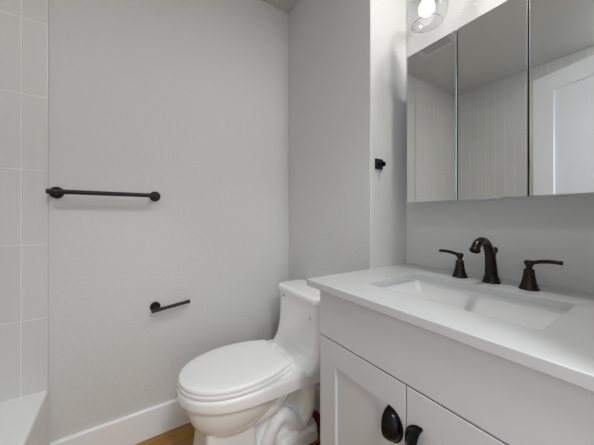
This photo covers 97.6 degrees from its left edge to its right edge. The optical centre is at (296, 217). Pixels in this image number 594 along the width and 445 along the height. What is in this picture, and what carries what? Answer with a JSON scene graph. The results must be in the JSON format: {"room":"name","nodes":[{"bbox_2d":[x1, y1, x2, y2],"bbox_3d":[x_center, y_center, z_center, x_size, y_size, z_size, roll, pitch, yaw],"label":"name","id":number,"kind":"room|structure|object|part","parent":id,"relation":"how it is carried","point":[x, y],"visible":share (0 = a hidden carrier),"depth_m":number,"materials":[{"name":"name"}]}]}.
{"room":"bathroom","nodes":[
{"label":"bathroom","id":0,"kind":"room"},
{"bbox_2d":[48,0,288,444],"bbox_3d":[-0.785,-0.137,1.322,2.428,2.440,0.120,0,0,-33],"label":"wall","id":1,"kind":"structure","parent":0,"point":[186,102],"depth_m":1.31,"materials":[{"name":"grey paint"}]},
{"bbox_2d":[0,0,46,402],"bbox_3d":[-1.351,-0.321,0.873,0.750,2.073,0.008,0,0,-33],"label":"wall tile","id":2,"kind":"structure","parent":1,"relation":"attached to","point":[23,23],"depth_m":1.03,"materials":[{"name":"white tile"}]},
{"bbox_2d":[47,0,47,390],"bbox_3d":[-1.036,-0.321,1.079,0.003,2.073,0.010,0,0,-33],"label":"trim","id":3,"kind":"structure","parent":1,"relation":"attached to","point":[47,0],"depth_m":1.08,"materials":[{"name":"white"}]},
{"bbox_2d":[46,187,160,200],"bbox_3d":[-0.844,-0.107,1.170,0.414,0.049,0.070,0,0,-33],"label":"towel bar","id":4,"kind":"object","parent":1,"relation":"attached to","point":[55,192],"visible":1,"depth_m":1.12,"materials":[{"name":"black metal"}]},
{"bbox_2d":[49,398,189,444],"bbox_3d":[-0.548,1.011,1.398,1.156,0.142,0.014,0,0,-33],"label":"baseboard","id":5,"kind":"structure","parent":1,"relation":"attached to","point":[132,429],"depth_m":1.24,"materials":[{"name":"white paint"}]},
{"bbox_2d":[150,299,189,312],"bbox_3d":[-0.638,0.442,1.311,0.178,0.046,0.060,0,0,-33],"label":"toilet paper holder","id":6,"kind":"object","parent":1,"relation":"attached to","point":[155,306],"visible":1,"depth_m":1.29,"materials":[{"name":"black metal"}]},
{"bbox_2d":[135,410,319,444],"bbox_3d":[0.005,1.122,0.121,2.428,0.080,2.996,0,0,-33],"label":"floor","id":7,"kind":"structure","parent":0,"point":[184,434],"depth_m":1.27,"materials":[{"name":"brown wood"}]},
{"bbox_2d":[0,391,47,444],"bbox_3d":[-0.940,0.899,0.253,0.752,0.367,1.494,0,0,-33],"label":"bathtub","id":8,"kind":"object","parent":7,"relation":"on","point":[23,420],"visible":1,"depth_m":0.95,"materials":[{"name":"white ceramic"}]},
{"bbox_2d":[177,279,320,444],"bbox_3d":[-0.158,0.727,1.208,0.729,0.726,0.406,0,0,-33],"label":"toilet","id":9,"kind":"object","parent":7,"relation":"on","point":[255,392],"visible":0.9,"depth_m":1.13,"materials":[{"name":"white ceramic"}]},
{"bbox_3d":[-0.280,0.644,1.142,0.440,0.020,0.352,0,0,-33],"label":"seat","id":10,"kind":"part","parent":9,"relation":"part of","materials":[{"name":"white plastic"}]},
{"bbox_3d":[-0.280,0.665,1.142,0.447,0.012,0.356,0,0,-33],"label":"seat","id":11,"kind":"part","parent":9,"relation":"part of","materials":[{"name":"white plastic"}]},
{"bbox_3d":[0.066,0.381,1.355,0.194,0.035,0.406,0,0,-33],"label":"tank lid","id":12,"kind":"part","parent":9,"relation":"part of","materials":[{"name":"white ceramic"}]},
{"bbox_2d":[312,411,319,444],"bbox_3d":[0.138,1.077,1.234,0.188,0.009,0.395,0,0,-33],"label":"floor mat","id":13,"kind":"object","parent":7,"relation":"on","point":[316,415],"visible":0.27,"depth_m":1.38,"materials":[{"name":"red fabric"}]},
{"bbox_2d":[320,290,593,444],"bbox_3d":[0.502,0.666,0.791,0.617,0.834,0.680,0,0,-33],"label":"vanity cabinet","id":14,"kind":"object","parent":7,"relation":"on","point":[385,379],"visible":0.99,"depth_m":0.60,"materials":[{"name":"white paint"}]},
{"bbox_3d":[0.182,0.698,0.786,0.019,0.570,0.336,0,0,-33],"label":"door","id":15,"kind":"part","parent":14,"relation":"part of","materials":[{"name":"white paint"}]},
{"bbox_3d":[0.240,0.533,0.655,0.029,0.089,0.044,0,0,-33],"label":"cup pull","id":16,"kind":"part","parent":14,"relation":"part of","materials":[{"name":"brown metal"}]},
{"bbox_3d":[0.268,0.533,0.613,0.029,0.089,0.044,0,0,-33],"label":"cup pull","id":17,"kind":"part","parent":14,"relation":"part of","materials":[{"name":"brown metal"}]},
{"bbox_2d":[307,263,593,391],"bbox_3d":[0.509,0.236,0.791,0.609,0.024,0.799,0,0,-33],"label":"countertop","id":18,"kind":"structure","parent":14,"relation":"on","point":[563,350],"depth_m":0.60,"materials":[{"name":"white stone"}]},
{"bbox_2d":[439,249,467,278],"bbox_3d":[0.604,0.175,1.007,0.052,0.099,0.102,0,0,-33],"label":"handle","id":19,"kind":"object","parent":18,"relation":"on","point":[459,270],"visible":1,"depth_m":0.98,"materials":[{"name":"brown metal"}]},
{"bbox_3d":[0.597,0.137,1.018,0.018,0.022,0.076,0,0,-33],"label":"lever","id":20,"kind":"part","parent":19,"relation":"part of","materials":[{"name":"brown metal"}]},
{"bbox_2d":[381,279,566,329],"bbox_3d":[0.485,0.305,0.786,0.334,0.112,0.490,0,0,-33],"label":"sink basin","id":21,"kind":"object","parent":18,"relation":"in","point":[535,316],"visible":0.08,"depth_m":0.84,"materials":[{"name":"white ceramic"}]},
{"bbox_2d":[469,237,500,283],"bbox_3d":[0.634,0.144,0.876,0.178,0.160,0.055,0,0,-33],"label":"faucet","id":22,"kind":"object","parent":18,"relation":"on","point":[491,270],"visible":1,"depth_m":0.89,"materials":[{"name":"brown metal"}]},
{"bbox_2d":[518,260,563,291],"bbox_3d":[0.743,0.175,0.795,0.052,0.099,0.102,0,0,-33],"label":"handle","id":23,"kind":"object","parent":18,"relation":"on","point":[528,282],"visible":1,"depth_m":0.80,"materials":[{"name":"brown metal"}]},
{"bbox_3d":[0.750,0.137,0.785,0.018,0.022,0.076,0,0,-33],"label":"lever","id":24,"kind":"part","parent":23,"relation":"part of","materials":[{"name":"brown metal"}]},
{"bbox_3d":[0.370,0.698,0.501,0.019,0.570,0.339,0,0,-33],"label":"door","id":25,"kind":"part","parent":14,"relation":"part of","materials":[{"name":"white paint"}]},
{"bbox_2d":[262,0,298,13],"bbox_3d":[-0.341,-1.397,0.647,2.428,0.080,1.736,0,0,-33],"label":"ceiling","id":26,"kind":"structure","parent":0,"point":[286,6],"depth_m":1.65,"materials":[{"name":"grey paint"}]},
{"bbox_2d":[289,0,405,385],"bbox_3d":[0.243,-0.137,1.511,0.262,2.440,0.695,0,0,-33],"label":"wall","id":27,"kind":"structure","parent":0,"point":[347,58],"depth_m":1.28,"materials":[{"name":"grey paint"}]},
{"bbox_2d":[314,384,319,413],"bbox_3d":[0.128,1.011,1.435,0.014,0.142,0.695,0,0,-33],"label":"baseboard","id":28,"kind":"structure","parent":27,"relation":"attached to","point":[317,387],"depth_m":1.44,"materials":[{"name":"white paint"}]},
{"bbox_2d":[375,158,385,169],"bbox_3d":[0.377,-0.243,1.164,0.048,0.046,0.032,0,0,-33],"label":"robe hook","id":29,"kind":"object","parent":27,"relation":"attached to","point":[379,163],"visible":1,"depth_m":1.16,"materials":[{"name":"black metal"}]},
{"bbox_2d":[406,0,593,292],"bbox_3d":[0.656,-0.137,1.232,0.120,2.440,1.616,0,0,-33],"label":"wall","id":30,"kind":"structure","parent":0,"point":[547,228],"depth_m":0.99,"materials":[{"name":"grey paint"}]},
{"bbox_2d":[419,0,434,16],"bbox_3d":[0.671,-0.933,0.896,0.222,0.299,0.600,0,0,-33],"label":"bulb","id":31,"kind":"object","parent":30,"relation":"attached to","point":[426,8],"visible":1,"depth_m":1.04,"materials":[{"name":"white glass"}]},
{"bbox_2d":[407,0,593,202],"bbox_3d":[0.709,-0.386,0.922,0.131,0.639,0.618,0,0,-33],"label":"upper cabinet","id":32,"kind":"object","parent":30,"relation":"attached to","point":[500,106],"visible":1,"depth_m":0.84,"materials":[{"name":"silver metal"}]},
{"bbox_3d":[0.548,-0.386,1.063,0.020,0.639,0.205,0,0,-33],"label":"mirror door","id":33,"kind":"part","parent":32,"relation":"part of","materials":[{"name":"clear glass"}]},
{"bbox_3d":[0.662,-0.386,0.890,0.020,0.639,0.202,0,0,-33],"label":"mirror door","id":34,"kind":"part","parent":32,"relation":"part of","materials":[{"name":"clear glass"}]},
{"bbox_3d":[0.776,-0.386,0.718,0.020,0.639,0.203,0,0,-33],"label":"mirror door","id":35,"kind":"part","parent":32,"relation":"part of","materials":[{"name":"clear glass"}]}
]}

